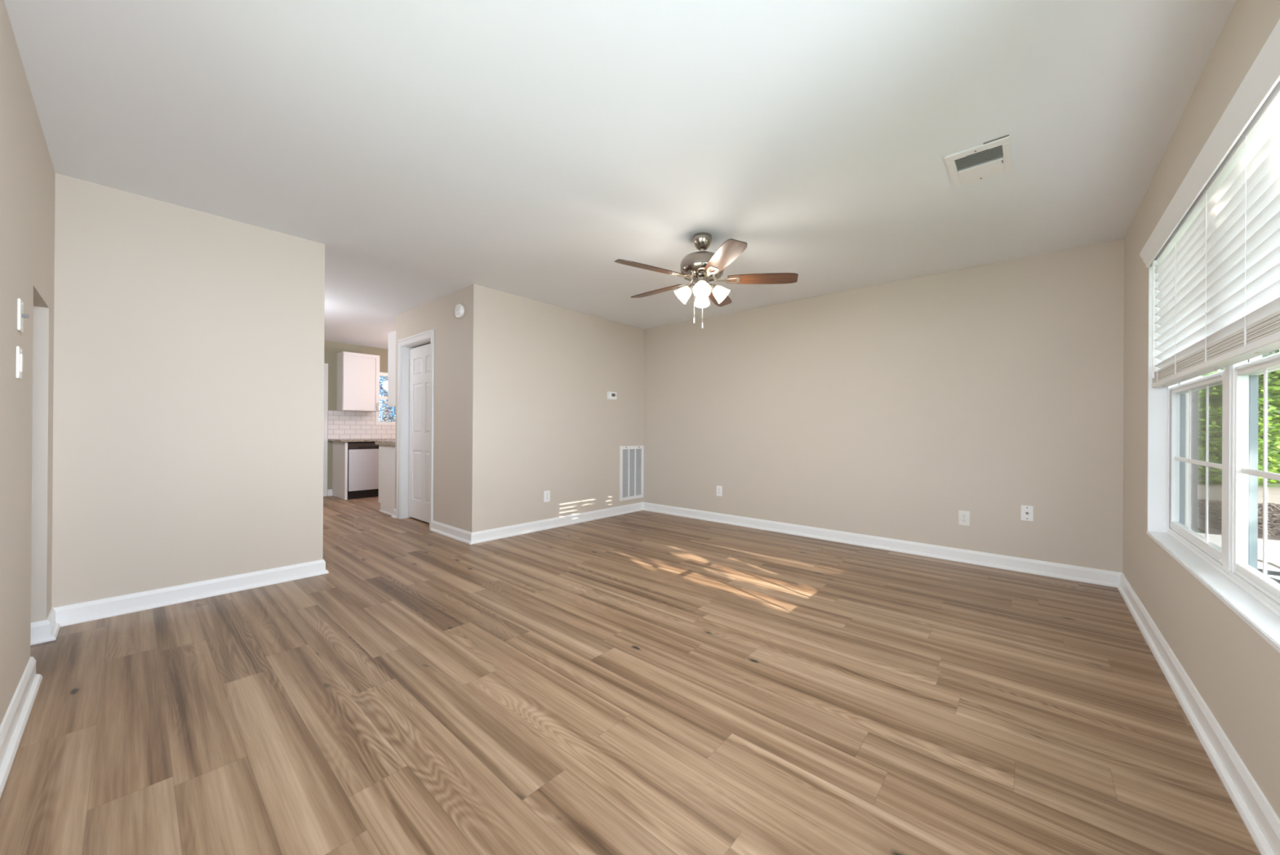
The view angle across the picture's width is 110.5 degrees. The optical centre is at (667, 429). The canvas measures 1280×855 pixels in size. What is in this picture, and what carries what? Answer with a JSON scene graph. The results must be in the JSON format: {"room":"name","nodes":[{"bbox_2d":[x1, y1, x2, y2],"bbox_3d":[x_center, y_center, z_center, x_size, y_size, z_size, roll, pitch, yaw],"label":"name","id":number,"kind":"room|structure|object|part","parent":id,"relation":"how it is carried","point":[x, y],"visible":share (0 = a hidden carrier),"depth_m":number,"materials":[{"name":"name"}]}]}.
{"room":"empty living room","nodes":[
{"label":"empty living room","id":0,"kind":"room"},
{"bbox_2d":[0,0,55,724],"bbox_3d":[-3.382,-0.159,2.369,9.206,2.440,0.120,0,0,40],"label":"wall","id":1,"kind":"structure","parent":0,"point":[27,171],"depth_m":1.70,"materials":[{"name":"beige paint"}]},
{"bbox_2d":[16,346,23,379],"bbox_3d":[-2.386,-0.244,1.632,0.076,0.116,0.010,0,0,40],"label":"light switch","id":2,"kind":"object","parent":1,"relation":"attached to","point":[20,356],"visible":1,"depth_m":1.61,"materials":[{"name":"white plastic"}]},
{"bbox_2d":[0,656,42,797],"bbox_3d":[-1.251,1.021,0.701,3.724,0.104,0.030,0,0,40],"label":"baseboard","id":3,"kind":"structure","parent":1,"relation":"attached to","point":[12,726],"depth_m":1.55,"materials":[{"name":"white wood"}]},
{"bbox_2d":[17,297,28,332],"bbox_3d":[-2.397,-0.421,1.649,0.076,0.116,0.020,0,0,40],"label":"light switch","id":4,"kind":"object","parent":1,"relation":"attached to","point":[20,315],"visible":1,"depth_m":1.63,"materials":[{"name":"white plastic"}]},
{"bbox_3d":[-2.401,-0.421,1.644,0.076,0.116,0.006,0,0,40],"label":"plate","id":5,"kind":"part","parent":4,"relation":"part of","materials":[{"name":"white plastic"}]},
{"bbox_2d":[30,619,55,644],"bbox_3d":[-3.150,1.011,2.190,0.030,0.104,0.150,0,0,40],"label":"baseboard","id":6,"kind":"object","parent":1,"relation":"attached to","point":[40,631],"visible":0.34,"depth_m":2.21,"materials":[{"name":"white wood"}]},
{"bbox_2d":[46,607,60,639],"bbox_3d":[-3.200,1.010,2.309,0.259,0.104,0.030,0,0,40],"label":"baseboard","id":7,"kind":"structure","parent":1,"relation":"attached to","point":[55,626],"depth_m":2.31,"materials":[{"name":"white wood"}]},
{"bbox_2d":[51,173,644,607],"bbox_3d":[-1.861,-0.147,4.227,0.126,2.440,4.681,0,0,40],"label":"wall","id":8,"kind":"structure","parent":0,"point":[188,384],"depth_m":2.89,"materials":[{"name":"beige paint"}]},
{"bbox_2d":[53,559,328,626],"bbox_3d":[-2.914,1.013,2.836,0.030,0.104,1.207,0,0,40],"label":"baseboard","id":9,"kind":"structure","parent":8,"relation":"attached to","point":[79,612],"depth_m":2.73,"materials":[{"name":"white wood"}]},
{"bbox_2d":[543,489,550,502],"bbox_3d":[-1.309,0.726,4.805,0.009,0.120,0.078,0,0,40],"label":"wall outlet","id":10,"kind":"object","parent":8,"relation":"attached to","point":[546,493],"visible":1,"depth_m":4.80,"materials":[{"name":"white plastic"}]},
{"bbox_2d":[470,502,643,544],"bbox_3d":[-1.087,1.027,5.060,0.030,0.104,2.398,0,0,40],"label":"baseboard","id":11,"kind":"structure","parent":8,"relation":"attached to","point":[492,534],"depth_m":4.82,"materials":[{"name":"white wood"}]},
{"bbox_2d":[607,391,617,399],"bbox_3d":[-0.691,-0.421,5.531,0.030,0.094,0.146,0,0,40],"label":"thermostat","id":12,"kind":"object","parent":8,"relation":"attached to","point":[611,395],"visible":1,"depth_m":5.51,"materials":[{"name":"white plastic"}]},
{"bbox_2d":[619,444,644,501],"bbox_3d":[-0.468,0.566,5.818,0.017,0.700,0.437,0,0,40],"label":"air vent","id":13,"kind":"object","parent":8,"relation":"in","point":[631,457],"visible":1,"depth_m":5.81,"materials":[{"name":"white plastic"}]},
{"bbox_2d":[324,341,387,488],"bbox_3d":[-5.014,-0.164,7.530,0.120,2.440,5.765,0,0,40],"label":"wall","id":14,"kind":"structure","parent":0,"point":[331,349],"depth_m":7.06,"materials":[{"name":"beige paint"}]},
{"bbox_2d":[323,363,328,496],"bbox_3d":[-5.392,0.008,6.964,0.018,2.090,0.073,0,0,40],"label":"trim","id":15,"kind":"structure","parent":14,"relation":"attached to","point":[326,365],"depth_m":6.97,"materials":[{"name":"white wood"}]},
{"bbox_2d":[327,488,332,496],"bbox_3d":[-5.348,1.002,7.015,0.030,0.104,0.058,0,0,40],"label":"baseboard","id":16,"kind":"structure","parent":14,"relation":"attached to","point":[329,491],"depth_m":7.01,"materials":[{"name":"white wood"}]},
{"bbox_2d":[336,351,379,411],"bbox_3d":[-4.995,-0.754,7.167,0.366,0.916,0.503,0,0,40],"label":"upper cabinet","id":17,"kind":"object","parent":14,"relation":"attached to","point":[357,388],"visible":1,"depth_m":7.05,"materials":[{"name":"white paint"}]},
{"bbox_2d":[328,410,395,439],"bbox_3d":[-4.848,-0.068,7.632,0.008,0.451,1.635,0,0,40],"label":"tile backsplash","id":18,"kind":"structure","parent":14,"relation":"attached to","point":[341,424],"depth_m":7.29,"materials":[{"name":"white tile"}]},
{"bbox_2d":[375,372,395,425],"bbox_3d":[-4.759,-0.522,7.804,0.102,0.900,0.700,0,0,40],"label":"window","id":19,"kind":"structure","parent":14,"relation":"in","point":[381,374],"depth_m":7.59,"materials":[{"name":"white plastic"}]},
{"bbox_3d":[-4.767,-0.522,7.811,0.040,0.780,0.610,0,0,40],"label":"sash","id":20,"kind":"part","parent":19,"relation":"part of","materials":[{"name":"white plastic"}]},
{"bbox_2d":[395,286,467,530],"bbox_3d":[-2.580,-0.151,4.862,1.792,2.440,0.120,0,0,40],"label":"wall","id":21,"kind":"structure","parent":0,"point":[450,394],"depth_m":4.50,"materials":[{"name":"beige paint"}]},
{"bbox_2d":[391,508,396,518],"bbox_3d":[-3.303,1.013,5.353,0.123,0.104,0.030,0,0,40],"label":"baseboard","id":22,"kind":"structure","parent":21,"relation":"attached to","point":[394,509],"depth_m":5.35,"materials":[{"name":"white wood"}]},
{"bbox_2d":[395,328,434,528],"bbox_3d":[-2.751,-0.146,5.147,0.974,2.430,0.378,0,0,40],"label":"door","id":23,"kind":"structure","parent":21,"relation":"in","point":[415,366],"depth_m":5.21,"materials":[{"name":"white paint"}]},
{"bbox_3d":[-2.794,0.042,5.092,0.810,2.008,0.035,0,0,40],"label":"panel","id":24,"kind":"part","parent":23,"relation":"part of","materials":[{"name":"white paint"}]},
{"bbox_2d":[430,520,471,544],"bbox_3d":[-2.166,1.020,4.415,0.873,0.104,0.030,0,0,40],"label":"baseboard","id":25,"kind":"structure","parent":21,"relation":"attached to","point":[459,534],"depth_m":4.40,"materials":[{"name":"white wood"}]},
{"bbox_2d":[454,303,464,318],"bbox_3d":[-2.031,-1.150,4.307,0.136,0.136,0.047,0,0,40],"label":"smoke detector","id":26,"kind":"object","parent":21,"relation":"attached to","point":[459,309],"visible":1,"depth_m":4.28,"materials":[{"name":"white plastic"}]},
{"bbox_2d":[4,0,1236,349],"bbox_3d":[-1.785,-1.426,4.171,9.366,0.120,7.050,0,0,40],"label":"ceiling","id":27,"kind":"structure","parent":0,"point":[433,149],"depth_m":1.99,"materials":[{"name":"white paint"}]},
{"bbox_2d":[614,232,798,328],"bbox_3d":[0.198,-1.025,3.145,1.225,0.659,1.280,0,0,40],"label":"ceiling fan","id":28,"kind":"object","parent":27,"relation":"hanging from","point":[702,267],"visible":1,"depth_m":3.05,"materials":[{"name":"silver metal"}]},
{"bbox_3d":[-0.115,-1.052,2.891,0.490,0.033,0.130,0,0,-32],"label":"blade","id":29,"kind":"part","parent":28,"relation":"part of","materials":[{"name":"brown wood"}]},
{"bbox_3d":[-0.080,-1.051,3.385,0.491,0.033,0.131,0,0,40],"label":"blade","id":30,"kind":"part","parent":28,"relation":"part of","materials":[{"name":"brown wood"}]},
{"bbox_3d":[0.100,-0.947,3.120,0.125,0.126,0.120,0,0,40],"label":"lamp shade","id":31,"kind":"part","parent":28,"relation":"part of","materials":[{"name":"white glass"}]},
{"bbox_3d":[0.162,-0.995,3.119,0.059,0.054,0.047,0,0,9],"label":"light arm","id":32,"kind":"part","parent":28,"relation":"part of","materials":[{"name":"silver metal"}]},
{"bbox_3d":[0.233,-0.946,2.973,0.120,0.126,0.125,0,0,40],"label":"lamp shade","id":33,"kind":"part","parent":28,"relation":"part of","materials":[{"name":"white glass"}]},
{"bbox_3d":[0.232,-0.960,2.992,0.058,0.069,0.066,0,0,40],"label":"bulb","id":34,"kind":"part","parent":28,"relation":"part of","materials":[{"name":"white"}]},
{"bbox_3d":[0.247,-0.946,3.254,0.120,0.126,0.125,0,0,40],"label":"lamp shade","id":35,"kind":"part","parent":28,"relation":"part of","materials":[{"name":"white glass"}]},
{"bbox_3d":[0.319,-0.994,3.108,0.059,0.054,0.047,0,0,7],"label":"light arm","id":36,"kind":"part","parent":28,"relation":"part of","materials":[{"name":"silver metal"}]},
{"bbox_3d":[0.398,-1.048,3.503,0.130,0.033,0.490,0,0,22],"label":"blade","id":37,"kind":"part","parent":28,"relation":"part of","materials":[{"name":"brown wood"}]},
{"bbox_3d":[0.381,-0.945,3.107,0.125,0.126,0.120,0,0,40],"label":"lamp shade","id":38,"kind":"part","parent":28,"relation":"part of","materials":[{"name":"white glass"}]},
{"bbox_3d":[0.342,-1.049,2.706,0.130,0.033,0.490,0,0,-14],"label":"blade","id":39,"kind":"part","parent":28,"relation":"part of","materials":[{"name":"brown wood"}]},
{"bbox_3d":[0.660,-1.047,3.084,0.490,0.033,0.130,0,0,4],"label":"blade","id":40,"kind":"part","parent":28,"relation":"part of","materials":[{"name":"brown wood"}]},
{"bbox_2d":[944,134,1013,186],"bbox_3d":[1.571,-1.339,2.236,0.259,0.014,0.340,0,0,40],"label":"ceiling vent","id":41,"kind":"object","parent":27,"relation":"in","point":[1000,147],"visible":1,"depth_m":2.22,"materials":[{"name":"white plastic"}]},
{"bbox_3d":[1.620,-1.337,2.291,0.190,0.010,0.123,0,0,40],"label":"damper plate","id":42,"kind":"part","parent":41,"relation":"part of","materials":[{"name":"white plastic"}]},
{"bbox_2d":[0,495,1261,854],"bbox_3d":[-1.844,1.073,4.152,9.120,0.001,6.970,0,0,40],"label":"floor","id":43,"kind":"structure","parent":0,"point":[642,682],"depth_m":1.70,"materials":[{"name":"brown wood"}]},
{"bbox_2d":[332,441,347,499],"bbox_3d":[-5.074,0.624,6.853,0.655,0.862,0.033,0,0,40],"label":"end panel","id":44,"kind":"object","parent":43,"relation":"on","point":[340,449],"visible":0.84,"depth_m":6.79,"materials":[{"name":"white paint"}]},
{"bbox_2d":[346,441,378,499],"bbox_3d":[-4.852,0.629,7.089,0.658,0.855,0.604,0,0,40],"label":"dishwasher","id":45,"kind":"object","parent":43,"relation":"on","point":[362,456],"visible":0.56,"depth_m":6.80,"materials":[{"name":"white metal"}]},
{"bbox_3d":[-4.617,0.620,6.896,0.035,0.627,0.590,0,0,40],"label":"door","id":46,"kind":"part","parent":45,"relation":"part of","materials":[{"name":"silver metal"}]},
{"bbox_3d":[-4.616,0.253,6.897,0.033,0.090,0.594,0,0,40],"label":"control panel","id":47,"kind":"part","parent":45,"relation":"part of","materials":[{"name":"brown plastic"}]},
{"bbox_2d":[378,444,395,515],"bbox_3d":[-3.093,0.637,6.144,0.619,0.860,1.450,0,0,40],"label":"base cabinet","id":48,"kind":"object","parent":43,"relation":"on","point":[386,453],"visible":0.24,"depth_m":5.59,"materials":[{"name":"white paint"}]},
{"bbox_2d":[374,440,395,445],"bbox_3d":[-3.110,0.179,6.150,0.657,0.055,1.468,0,0,40],"label":"countertop","id":49,"kind":"structure","parent":48,"relation":"on","point":[386,442],"depth_m":5.58,"materials":[{"name":"brown stone"}]},
{"bbox_3d":[-3.537,1.054,5.575,0.517,0.020,0.012,0,0,40],"label":"shoe moulding","id":50,"kind":"part","parent":48,"relation":"part of","materials":[{"name":"white wood"}]},
{"bbox_3d":[-4.378,0.630,7.685,0.668,0.862,0.908,0,0,40],"label":"base cabinet","id":51,"kind":"object","parent":43,"relation":"on","visible":0},
{"bbox_2d":[328,438,395,441],"bbox_3d":[-4.588,0.175,7.416,0.685,0.032,1.635,0,0,40],"label":"countertop","id":52,"kind":"structure","parent":51,"relation":"on","point":[342,439],"depth_m":6.83,"materials":[{"name":"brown stone"}]},
{"bbox_2d":[643,238,1124,572],"bbox_3d":[1.482,-0.125,4.580,4.835,2.440,0.120,0,0,40],"label":"wall","id":53,"kind":"structure","parent":0,"point":[893,410],"depth_m":3.90,"materials":[{"name":"beige paint"}]},
{"bbox_2d":[716,485,722,496],"bbox_3d":[0.605,0.724,5.214,0.078,0.120,0.009,0,0,40],"label":"wall outlet","id":54,"kind":"object","parent":53,"relation":"attached to","point":[719,488],"visible":1,"depth_m":5.21,"materials":[{"name":"white plastic"}]},
{"bbox_2d":[643,502,1121,586],"bbox_3d":[1.412,1.043,4.534,4.555,0.104,0.030,0,0,40],"label":"baseboard","id":55,"kind":"structure","parent":53,"relation":"attached to","point":[1083,574],"depth_m":3.89,"materials":[{"name":"white wood"}]},
{"bbox_2d":[958,510,969,525],"bbox_3d":[2.463,0.737,3.682,0.078,0.120,0.009,0,0,40],"label":"wall outlet","id":56,"kind":"object","parent":53,"relation":"attached to","point":[963,516],"visible":1,"depth_m":3.68,"materials":[{"name":"white plastic"}]},
{"bbox_2d":[1021,505,1033,520],"bbox_3d":[2.774,0.647,3.421,0.074,0.116,0.018,0,0,40],"label":"cable plate","id":57,"kind":"object","parent":53,"relation":"attached to","point":[1027,511],"visible":1,"depth_m":3.42,"materials":[{"name":"white plastic"}]},
{"bbox_2d":[1191,390,1198,529],"bbox_3d":[6.731,-0.353,6.571,1.420,3.430,0.300,0,0,40],"label":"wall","id":58,"kind":"structure","parent":0,"point":[1195,394],"depth_m":6.02,"materials":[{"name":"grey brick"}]},
{"bbox_2d":[1122,0,1279,818],"bbox_3d":[1.720,-0.127,1.195,0.160,2.440,4.801,0,0,40],"label":"wall","id":59,"kind":"structure","parent":0,"point":[1234,669],"depth_m":1.71,"materials":[{"name":"beige paint"}]},
{"bbox_2d":[1116,572,1279,854],"bbox_3d":[1.677,1.041,1.300,0.030,0.104,4.681,0,0,40],"label":"baseboard","id":60,"kind":"structure","parent":59,"relation":"attached to","point":[1257,814],"depth_m":1.48,"materials":[{"name":"white wood"}]},
{"bbox_2d":[1146,263,1279,652],"bbox_3d":[2.108,-0.181,1.668,0.164,1.505,1.855,0,0,40],"label":"window","id":61,"kind":"structure","parent":59,"relation":"in","point":[1230,571],"depth_m":1.65,"materials":[{"name":"white plastic"}]},
{"bbox_3d":[2.420,0.149,2.027,0.033,0.750,0.878,0,0,40],"label":"sash","id":62,"kind":"part","parent":61,"relation":"part of","materials":[{"name":"white plastic"}]},
{"bbox_3d":[2.455,-0.546,2.013,0.026,0.710,0.865,0,0,40],"label":"sash","id":63,"kind":"part","parent":61,"relation":"part of","materials":[{"name":"white plastic"}]},
{"bbox_2d":[1139,18,1279,387],"bbox_3d":[2.061,-0.604,1.705,0.101,0.756,1.887,0,0,40],"label":"window blind","id":64,"kind":"object","parent":61,"relation":"attached to","point":[1215,246],"visible":1,"depth_m":1.52,"materials":[{"name":"white plastic"}]},
{"bbox_3d":[2.571,-0.563,2.290,0.057,0.655,0.008,0,0,40],"label":"ladder cord","id":65,"kind":"part","parent":64,"relation":"part of","materials":[{"name":"white fabric"}]},
{"bbox_3d":[2.330,-0.565,1.997,0.057,0.655,0.008,0,0,40],"label":"ladder cord","id":66,"kind":"part","parent":64,"relation":"part of","materials":[{"name":"white fabric"}]},
{"bbox_3d":[2.037,-0.567,1.642,0.057,0.655,0.008,0,0,40],"label":"ladder cord","id":67,"kind":"part","parent":64,"relation":"part of","materials":[{"name":"white fabric"}]},
{"bbox_3d":[2.077,-0.242,1.694,0.054,0.026,1.831,0,0,40],"label":"rail","id":68,"kind":"part","parent":64,"relation":"part of","materials":[{"name":"white plastic"}]},
{"bbox_3d":[1.782,-0.569,1.333,0.057,0.655,0.008,0,0,40],"label":"ladder cord","id":69,"kind":"part","parent":64,"relation":"part of","materials":[{"name":"white fabric"}]},
{"bbox_3d":[2.103,0.561,1.667,0.164,0.020,1.855,0,0,40],"label":"sill","id":70,"kind":"part","parent":61,"relation":"part of","materials":[{"name":"white wood"}]},
{"bbox_3d":[2.416,-0.189,1.970,0.022,1.485,0.992,0,0,40],"label":"exterior trim","id":71,"kind":"part","parent":61,"relation":"part of","materials":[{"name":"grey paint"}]},
{"bbox_3d":[2.135,-0.191,1.646,0.086,1.485,1.851,0,0,40],"label":"frame","id":72,"kind":"part","parent":61,"relation":"part of","materials":[{"name":"white plastic"}]},
{"bbox_3d":[1.806,0.144,1.283,0.033,0.750,0.845,0,0,40],"label":"sash","id":73,"kind":"part","parent":61,"relation":"part of","materials":[{"name":"white plastic"}]},
{"bbox_3d":[1.841,-0.551,1.268,0.026,0.710,0.865,0,0,40],"label":"sash","id":74,"kind":"part","parent":61,"relation":"part of","materials":[{"name":"white plastic"}]},
{"bbox_3d":[-2.127,-0.146,6.725,0.120,2.440,3.332,0,0,40],"label":"wall","id":75,"kind":"structure","parent":0,"visible":0},
{"bbox_2d":[387,330,395,406],"bbox_3d":[-2.962,-0.744,6.053,0.313,0.925,1.438,0,0,40],"label":"upper cabinet","id":76,"kind":"object","parent":75,"relation":"attached to","point":[392,335],"visible":0.22,"depth_m":5.50,"materials":[{"name":"white paint"}]},
{"bbox_3d":[-3.233,-0.746,5.955,0.019,0.916,0.935,0,0,40],"label":"cabinet door","id":77,"kind":"part","parent":76,"relation":"part of","materials":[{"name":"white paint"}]},
{"label":"outside","id":78,"kind":"structure","parent":0,"visible":0},
{"bbox_2d":[1192,462,1279,533],"bbox_3d":[14.626,1.510,17.741,80.000,0.170,74.000,0,0,40],"label":"ground","id":79,"kind":"structure","parent":78,"point":[1273,484],"depth_m":11.42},
{"bbox_2d":[378,376,395,422],"bbox_3d":[-7.416,-2.564,11.983,3.140,7.686,3.217,0,0,40],"label":"tree","id":80,"kind":"object","parent":79,"relation":"on","point":[386,414],"visible":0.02,"depth_m":11.86,"materials":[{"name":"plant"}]},
{"bbox_2d":[378,377,395,421],"bbox_3d":[-10.431,-2.489,17.857,5.010,8.175,5.750,0,0,-30],"label":"tree","id":81,"kind":"object","parent":79,"relation":"on","point":[381,378],"visible":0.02,"depth_m":17.36,"materials":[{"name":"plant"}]},
{"bbox_2d":[1197,349,1279,486],"bbox_3d":[15.537,-2.273,11.919,5.152,8.776,4.462,0,0,-41],"label":"tree","id":82,"kind":"object","parent":79,"relation":"on","point":[1273,377],"visible":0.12,"depth_m":10.98,"materials":[{"name":"green plant"}]},
{"bbox_2d":[1197,497,1279,540],"bbox_3d":[9.628,1.239,6.219,3.450,0.356,4.340,0,0,40],"label":"mulch bed","id":83,"kind":"object","parent":79,"relation":"on","point":[1215,507],"visible":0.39,"depth_m":6.22,"materials":[{"name":"brown"}]},
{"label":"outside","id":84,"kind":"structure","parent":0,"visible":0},
{"bbox_2d":[1197,483,1279,504],"bbox_3d":[15.428,1.406,7.163,13.300,0.025,4.300,0,0,40],"label":"driveway","id":85,"kind":"structure","parent":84,"point":[1215,491],"depth_m":9.52,"materials":[{"name":"beige concrete"}]},
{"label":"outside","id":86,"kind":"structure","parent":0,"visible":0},
{"bbox_2d":[1196,532,1279,579],"bbox_3d":[5.564,1.336,3.407,2.940,0.030,5.150,0,0,40],"label":"patio","id":87,"kind":"structure","parent":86,"point":[1273,546],"depth_m":4.85,"materials":[{"name":"concrete"}]},
{"bbox_2d":[1257,568,1279,583],"bbox_3d":[3.901,1.078,2.414,0.865,0.462,0.040,0,0,40],"label":"metal stand","id":88,"kind":"object","parent":87,"relation":"on","point":[1268,571],"visible":0.21,"depth_m":2.64,"materials":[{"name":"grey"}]},
{"bbox_3d":[3.583,1.076,2.677,0.040,0.462,0.040,0,0,40],"label":"post","id":89,"kind":"part","parent":88,"relation":"part of","materials":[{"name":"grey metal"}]},
{"bbox_3d":[3.914,0.860,2.405,0.815,0.022,0.030,0,0,40],"label":"rail","id":90,"kind":"part","parent":88,"relation":"part of","materials":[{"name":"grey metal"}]},
{"bbox_3d":[3.913,1.056,2.405,0.815,0.345,0.020,0,0,40],"label":"slanted panel","id":91,"kind":"part","parent":88,"relation":"part of","materials":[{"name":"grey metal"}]},
{"bbox_2d":[1257,558,1279,568],"bbox_3d":[5.399,1.308,3.480,0.583,0.022,2.773,0,0,14],"label":"garden hose","id":92,"kind":"object","parent":87,"relation":"on","point":[1260,560],"visible":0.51,"depth_m":4.31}
]}

